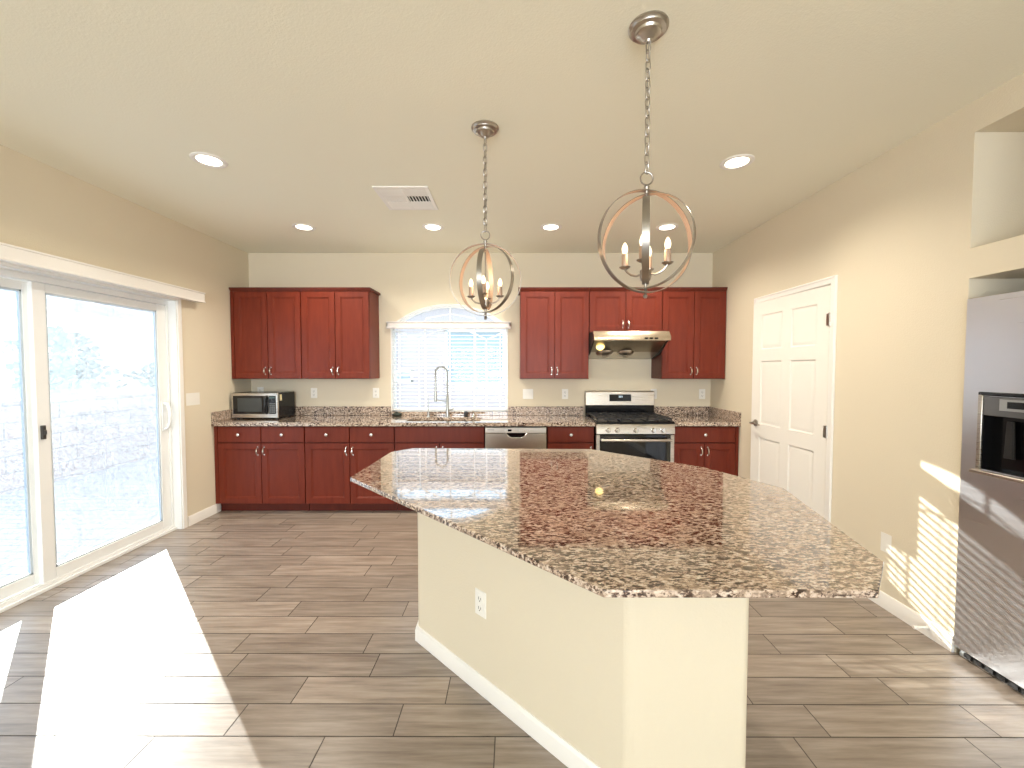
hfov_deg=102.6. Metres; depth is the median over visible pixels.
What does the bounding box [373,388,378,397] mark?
power outlet
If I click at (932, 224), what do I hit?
wall
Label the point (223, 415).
backsplash
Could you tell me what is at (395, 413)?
sponge
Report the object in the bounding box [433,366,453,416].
kitchen faucet
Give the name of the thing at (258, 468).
base cabinet
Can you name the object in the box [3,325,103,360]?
desert shrub
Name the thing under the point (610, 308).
upper cabinet
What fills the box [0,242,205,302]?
valance
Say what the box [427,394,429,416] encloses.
water tap
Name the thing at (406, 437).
base cabinet
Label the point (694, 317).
upper cabinet
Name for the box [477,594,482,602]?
socket
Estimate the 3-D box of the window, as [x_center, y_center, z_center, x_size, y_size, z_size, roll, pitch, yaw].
[-0.710,-0.292,4.744,1.330,1.230,0.037,0,2,0]
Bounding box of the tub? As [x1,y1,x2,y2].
[485,426,545,426]
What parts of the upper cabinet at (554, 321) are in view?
cabinet door, crown, rail, cabinet door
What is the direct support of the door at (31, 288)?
in the wall at (44, 208)
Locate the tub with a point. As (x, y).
(485, 426)
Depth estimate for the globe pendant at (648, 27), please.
1.56 m
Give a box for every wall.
[0,144,250,524]
[0,391,156,494]
[248,253,712,415]
[710,72,1023,651]
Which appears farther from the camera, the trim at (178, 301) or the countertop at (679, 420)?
the countertop at (679, 420)
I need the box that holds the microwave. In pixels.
[231,391,294,418]
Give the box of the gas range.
[585,391,674,461]
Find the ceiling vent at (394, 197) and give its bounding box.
[372,186,437,209]
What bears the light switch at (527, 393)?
attached to the wall at (406, 283)
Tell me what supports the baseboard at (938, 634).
attached to the wall at (932, 224)
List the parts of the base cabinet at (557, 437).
drawer, cabinet door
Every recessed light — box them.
[189,152,227,167]
[292,223,315,230]
[422,223,443,230]
[540,223,561,230]
[656,223,678,230]
[720,154,754,169]
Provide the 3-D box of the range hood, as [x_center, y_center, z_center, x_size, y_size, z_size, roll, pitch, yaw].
[1.194,-0.405,4.344,0.762,0.270,0.585,0,2,0]
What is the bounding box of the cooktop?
[585,412,674,423]
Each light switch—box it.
[186,392,199,405]
[523,389,532,398]
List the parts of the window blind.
ladder cord, ladder cord, ladder cord, rail, ladder cord, ladder cord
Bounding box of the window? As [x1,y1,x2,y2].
[393,306,506,410]
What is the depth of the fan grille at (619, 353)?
4.34 m
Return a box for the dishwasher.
[485,426,545,448]
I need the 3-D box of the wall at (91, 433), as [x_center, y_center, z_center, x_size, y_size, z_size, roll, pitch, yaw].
[-6.092,0.824,4.045,0.240,1.180,20.000,0,2,0]
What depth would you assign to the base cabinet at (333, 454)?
4.09 m
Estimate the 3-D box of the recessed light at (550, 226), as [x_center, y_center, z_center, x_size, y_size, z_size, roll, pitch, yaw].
[0.358,-1.437,3.763,0.196,0.008,0.196,0,2,0]
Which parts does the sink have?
bowl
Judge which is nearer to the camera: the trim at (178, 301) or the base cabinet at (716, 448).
the trim at (178, 301)
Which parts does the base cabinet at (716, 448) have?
cabinet door, drawer, cabinet door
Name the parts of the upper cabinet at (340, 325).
cabinet door, rail, crown, cabinet door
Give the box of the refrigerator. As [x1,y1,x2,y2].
[954,291,1023,694]
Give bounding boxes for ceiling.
[0,0,1023,252]
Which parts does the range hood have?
panel, filter panel, panel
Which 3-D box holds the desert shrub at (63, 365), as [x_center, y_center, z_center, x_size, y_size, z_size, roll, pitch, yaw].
[-7.145,-0.137,6.649,1.288,0.791,1.416,0,2,0]
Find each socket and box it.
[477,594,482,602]
[477,604,482,612]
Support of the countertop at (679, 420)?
on the base cabinet at (716, 448)
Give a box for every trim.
[0,261,187,528]
[390,304,507,410]
[391,411,507,414]
[754,275,837,522]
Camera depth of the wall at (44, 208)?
3.45 m
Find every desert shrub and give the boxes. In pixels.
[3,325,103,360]
[5,352,127,389]
[122,362,154,386]
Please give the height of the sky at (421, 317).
3.850 m
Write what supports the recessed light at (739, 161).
in the ceiling
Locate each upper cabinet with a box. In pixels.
[229,287,301,378]
[300,287,379,378]
[518,287,589,378]
[589,287,662,332]
[651,287,727,378]
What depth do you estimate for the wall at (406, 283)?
4.62 m
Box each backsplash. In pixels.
[211,409,234,421]
[295,406,390,414]
[508,406,582,414]
[654,406,708,415]
[709,406,740,422]
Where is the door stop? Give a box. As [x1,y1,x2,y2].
[912,625,929,629]
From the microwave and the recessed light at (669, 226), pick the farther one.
the microwave
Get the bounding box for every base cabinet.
[214,426,309,510]
[305,426,396,510]
[395,426,484,510]
[546,426,593,449]
[673,426,738,475]
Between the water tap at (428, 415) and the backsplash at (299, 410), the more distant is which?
the backsplash at (299, 410)
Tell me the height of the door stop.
0.024 m
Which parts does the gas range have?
oven door, control panel, oven glass, oven handle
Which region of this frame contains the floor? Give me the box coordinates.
[0,504,1023,767]
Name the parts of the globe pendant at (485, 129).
arm, chain, stem, arm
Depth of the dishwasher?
4.05 m
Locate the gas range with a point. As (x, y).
(626, 422)
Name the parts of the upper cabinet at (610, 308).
cabinet door, crown, cabinet door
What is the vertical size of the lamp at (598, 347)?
0.056 m
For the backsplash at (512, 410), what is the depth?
4.64 m
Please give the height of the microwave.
0.278 m
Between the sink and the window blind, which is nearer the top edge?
the window blind
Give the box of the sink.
[413,421,478,421]
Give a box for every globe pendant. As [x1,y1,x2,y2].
[449,120,520,319]
[597,10,695,297]
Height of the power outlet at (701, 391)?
0.114 m
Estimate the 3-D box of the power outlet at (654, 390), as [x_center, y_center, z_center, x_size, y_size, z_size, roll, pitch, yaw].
[1.609,0.114,4.655,0.070,0.114,0.008,0,2,0]
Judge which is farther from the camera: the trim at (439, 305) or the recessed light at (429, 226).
the trim at (439, 305)
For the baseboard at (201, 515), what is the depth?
3.93 m
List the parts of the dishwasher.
door panel, pocket handle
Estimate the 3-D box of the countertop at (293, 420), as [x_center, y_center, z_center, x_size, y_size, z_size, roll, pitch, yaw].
[-1.072,0.386,4.355,3.785,0.036,0.636,0,2,0]
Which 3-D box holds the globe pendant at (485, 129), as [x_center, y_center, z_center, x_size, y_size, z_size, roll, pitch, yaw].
[-0.145,-0.869,2.237,0.361,1.033,0.290,2,3,40]
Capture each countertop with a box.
[211,415,594,425]
[350,448,884,597]
[658,416,740,425]
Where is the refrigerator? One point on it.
(989, 600)
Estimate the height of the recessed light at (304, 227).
0.008 m
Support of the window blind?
attached to the window
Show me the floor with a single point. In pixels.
(226, 639)
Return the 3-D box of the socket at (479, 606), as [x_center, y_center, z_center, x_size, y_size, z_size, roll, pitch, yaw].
[-0.142,0.990,1.811,0.034,0.032,0.004,2,3,44]
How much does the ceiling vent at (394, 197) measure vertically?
0.010 m
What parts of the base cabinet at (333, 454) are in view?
drawer, cabinet door, drawer, cabinet door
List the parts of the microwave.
frame, handle, control panel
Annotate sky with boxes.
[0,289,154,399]
[396,308,504,407]
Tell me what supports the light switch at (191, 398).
attached to the wall at (44, 208)
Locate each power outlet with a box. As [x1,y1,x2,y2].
[311,388,316,397]
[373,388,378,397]
[475,588,485,618]
[562,389,567,398]
[651,389,656,398]
[699,389,704,398]
[880,532,891,554]
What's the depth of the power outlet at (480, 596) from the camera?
1.81 m
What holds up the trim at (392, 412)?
attached to the wall at (406, 283)
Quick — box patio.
[0,456,158,600]
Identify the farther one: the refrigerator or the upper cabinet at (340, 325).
the upper cabinet at (340, 325)
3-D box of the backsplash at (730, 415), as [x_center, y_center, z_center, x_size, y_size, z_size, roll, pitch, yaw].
[2.242,0.317,4.346,0.020,0.102,0.636,0,2,0]
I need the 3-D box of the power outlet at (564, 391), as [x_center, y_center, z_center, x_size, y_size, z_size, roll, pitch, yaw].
[0.603,0.114,4.657,0.070,0.114,0.008,0,2,0]
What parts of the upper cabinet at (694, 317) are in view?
cabinet door, rail, crown, cabinet door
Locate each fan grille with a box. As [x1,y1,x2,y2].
[596,350,612,357]
[616,350,633,357]
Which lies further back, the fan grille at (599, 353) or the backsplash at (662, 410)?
the backsplash at (662, 410)
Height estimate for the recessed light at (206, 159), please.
0.008 m
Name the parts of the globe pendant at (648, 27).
bulb, arm, stem, chain, arm, bulb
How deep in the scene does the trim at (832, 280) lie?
2.88 m
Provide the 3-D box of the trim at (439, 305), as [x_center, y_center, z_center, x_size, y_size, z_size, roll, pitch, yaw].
[-0.710,-0.300,4.685,1.330,1.210,0.079,0,2,0]
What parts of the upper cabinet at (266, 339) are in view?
cabinet door, crown, rail, cabinet door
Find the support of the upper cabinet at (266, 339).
attached to the wall at (406, 283)
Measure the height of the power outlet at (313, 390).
0.114 m
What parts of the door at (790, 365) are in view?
lever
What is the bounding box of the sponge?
[392,412,401,415]
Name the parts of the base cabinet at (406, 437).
cabinet door, false drawer, cabinet door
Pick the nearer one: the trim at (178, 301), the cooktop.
the trim at (178, 301)
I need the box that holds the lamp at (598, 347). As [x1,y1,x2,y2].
[596,345,603,349]
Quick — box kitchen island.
[415,512,748,767]
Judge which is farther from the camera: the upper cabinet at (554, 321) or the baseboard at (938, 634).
the upper cabinet at (554, 321)
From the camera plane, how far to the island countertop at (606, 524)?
1.42 m
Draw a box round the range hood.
[589,331,670,358]
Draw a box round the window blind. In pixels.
[386,321,510,410]
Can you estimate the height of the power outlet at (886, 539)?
0.114 m
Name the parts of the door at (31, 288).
fixed panel, sliding panel, handle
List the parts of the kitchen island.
baseboard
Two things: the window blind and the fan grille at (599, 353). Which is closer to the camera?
the fan grille at (599, 353)
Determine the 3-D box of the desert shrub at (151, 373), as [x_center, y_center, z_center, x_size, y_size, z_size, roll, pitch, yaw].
[-6.999,-0.126,8.113,1.038,0.662,0.985,0,2,0]
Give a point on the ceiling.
(310, 106)
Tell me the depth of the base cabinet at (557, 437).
4.07 m
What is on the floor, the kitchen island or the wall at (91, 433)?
the kitchen island
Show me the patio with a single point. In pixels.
(97, 508)
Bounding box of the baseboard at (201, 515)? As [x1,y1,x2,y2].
[188,504,220,525]
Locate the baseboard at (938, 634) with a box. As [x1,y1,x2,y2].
[868,590,953,651]
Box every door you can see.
[0,265,182,612]
[749,285,830,516]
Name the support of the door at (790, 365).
in the wall at (932, 224)
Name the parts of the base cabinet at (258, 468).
drawer, cabinet door, drawer, cabinet door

